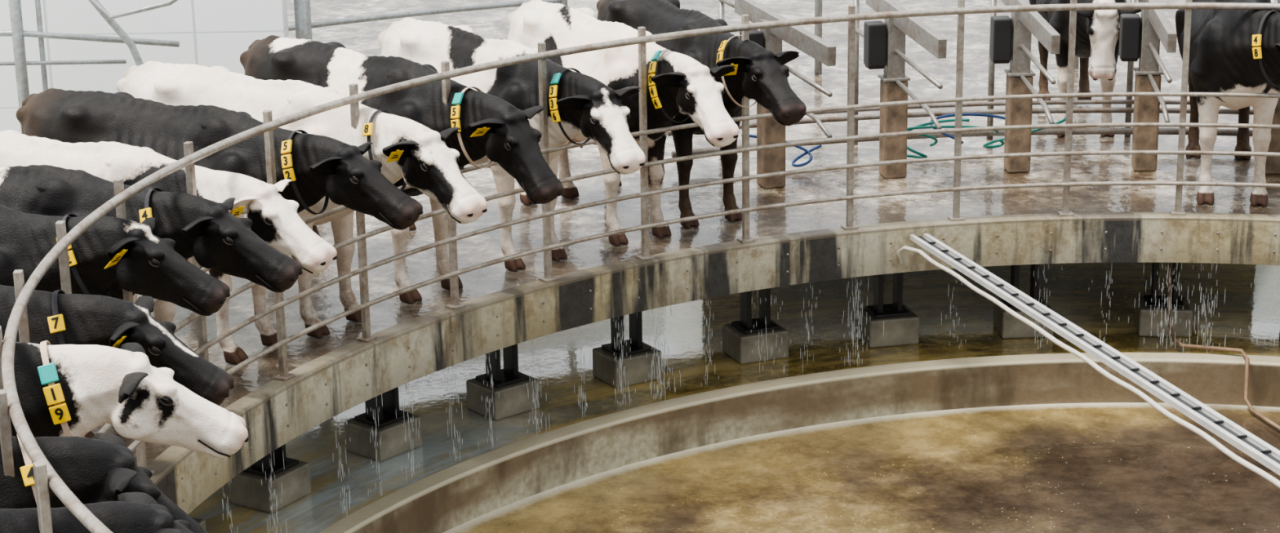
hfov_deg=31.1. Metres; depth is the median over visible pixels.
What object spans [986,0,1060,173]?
divider
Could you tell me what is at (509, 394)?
concrete pier
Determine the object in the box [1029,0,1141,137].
cow
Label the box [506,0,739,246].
cow
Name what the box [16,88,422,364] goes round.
cow
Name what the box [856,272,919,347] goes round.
concrete pier
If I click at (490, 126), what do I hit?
cow
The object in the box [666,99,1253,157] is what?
pipes
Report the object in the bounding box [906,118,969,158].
hose
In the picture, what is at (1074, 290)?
water channel
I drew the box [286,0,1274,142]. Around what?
floor
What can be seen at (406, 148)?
cow
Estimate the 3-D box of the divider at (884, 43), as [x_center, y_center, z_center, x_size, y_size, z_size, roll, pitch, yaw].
[1.489,-1.057,13.814,0.255,1.075,1.792,-4,17,-10]
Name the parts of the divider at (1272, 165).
frame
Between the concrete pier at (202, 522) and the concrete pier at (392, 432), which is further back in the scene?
the concrete pier at (392, 432)
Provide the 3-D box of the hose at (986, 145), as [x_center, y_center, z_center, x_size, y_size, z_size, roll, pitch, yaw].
[2.411,-0.830,14.396,0.512,0.216,0.152,3,17,13]
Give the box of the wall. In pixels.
[0,0,288,133]
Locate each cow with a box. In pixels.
[0,129,337,322]
[0,164,302,438]
[0,204,230,315]
[0,284,234,405]
[0,432,208,532]
[0,492,193,532]
[2,340,248,458]
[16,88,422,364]
[115,60,487,337]
[240,35,563,303]
[377,17,645,271]
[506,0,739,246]
[596,0,806,228]
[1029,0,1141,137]
[1175,0,1279,206]
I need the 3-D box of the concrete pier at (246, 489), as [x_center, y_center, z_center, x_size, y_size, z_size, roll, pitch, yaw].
[-1.842,0.864,11.357,0.270,0.615,0.310,9,19,30]
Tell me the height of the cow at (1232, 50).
1.287 m
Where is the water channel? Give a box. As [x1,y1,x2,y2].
[188,262,1279,532]
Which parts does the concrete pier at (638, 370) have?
steel leg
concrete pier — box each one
[191,517,205,530]
[229,444,311,513]
[344,386,422,462]
[466,343,539,420]
[592,311,662,388]
[722,288,788,364]
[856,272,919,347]
[993,264,1053,338]
[1134,262,1192,337]
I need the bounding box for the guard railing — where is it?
[0,0,1279,532]
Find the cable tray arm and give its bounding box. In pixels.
[897,233,1279,488]
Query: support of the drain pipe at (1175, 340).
on the floor at (1101, 467)
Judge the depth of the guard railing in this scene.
12.01 m
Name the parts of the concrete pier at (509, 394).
steel leg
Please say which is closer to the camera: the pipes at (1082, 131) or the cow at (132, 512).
the cow at (132, 512)
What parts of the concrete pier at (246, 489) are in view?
steel leg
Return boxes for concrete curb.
[319,352,1279,532]
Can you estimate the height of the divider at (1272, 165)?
1.075 m
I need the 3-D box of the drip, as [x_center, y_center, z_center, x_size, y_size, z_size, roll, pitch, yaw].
[0.688,0.561,12.176,6.452,0.616,1.330,-9,18,-26]
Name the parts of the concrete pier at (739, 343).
steel leg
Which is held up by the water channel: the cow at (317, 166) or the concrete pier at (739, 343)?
the concrete pier at (739, 343)
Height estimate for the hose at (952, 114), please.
0.160 m
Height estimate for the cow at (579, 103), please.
1.199 m
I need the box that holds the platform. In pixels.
[90,115,1279,515]
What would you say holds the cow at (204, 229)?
on the platform
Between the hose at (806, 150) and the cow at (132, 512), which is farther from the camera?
the hose at (806, 150)
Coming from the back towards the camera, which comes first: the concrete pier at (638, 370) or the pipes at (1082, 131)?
the pipes at (1082, 131)
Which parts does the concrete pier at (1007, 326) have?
steel leg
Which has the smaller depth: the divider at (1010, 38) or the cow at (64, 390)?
the cow at (64, 390)
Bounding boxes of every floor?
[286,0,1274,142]
[443,402,1279,532]
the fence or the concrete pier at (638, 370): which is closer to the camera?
the concrete pier at (638, 370)
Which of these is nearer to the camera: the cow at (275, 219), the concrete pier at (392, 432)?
the cow at (275, 219)
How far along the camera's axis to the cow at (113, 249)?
9.01 m
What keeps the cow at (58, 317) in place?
on the platform
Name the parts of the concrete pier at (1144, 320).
steel leg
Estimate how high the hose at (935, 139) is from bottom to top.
0.193 m
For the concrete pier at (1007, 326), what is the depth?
13.66 m
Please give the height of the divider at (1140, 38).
1.075 m
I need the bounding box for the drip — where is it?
[222,262,1279,532]
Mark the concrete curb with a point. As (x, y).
(447, 499)
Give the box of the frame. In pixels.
[0,0,311,133]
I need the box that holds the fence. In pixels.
[288,0,1079,75]
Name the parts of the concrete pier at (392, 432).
steel leg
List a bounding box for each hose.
[741,133,822,167]
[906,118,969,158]
[906,124,998,146]
[930,113,1004,143]
[982,115,1066,148]
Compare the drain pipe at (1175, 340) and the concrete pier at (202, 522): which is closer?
the concrete pier at (202, 522)
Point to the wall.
(209, 33)
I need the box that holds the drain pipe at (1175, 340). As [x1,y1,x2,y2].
[1165,262,1279,431]
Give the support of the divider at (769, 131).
on the platform
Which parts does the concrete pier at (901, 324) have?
steel leg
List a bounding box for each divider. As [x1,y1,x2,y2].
[718,0,835,188]
[853,0,946,178]
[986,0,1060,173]
[1118,0,1177,171]
[1265,0,1279,173]
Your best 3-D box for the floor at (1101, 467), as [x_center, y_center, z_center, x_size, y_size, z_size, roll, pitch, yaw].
[2.612,2.134,8.890,9.180,0.100,9.180,-1,17,0]
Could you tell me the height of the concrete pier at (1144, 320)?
0.615 m
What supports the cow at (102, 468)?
on the platform

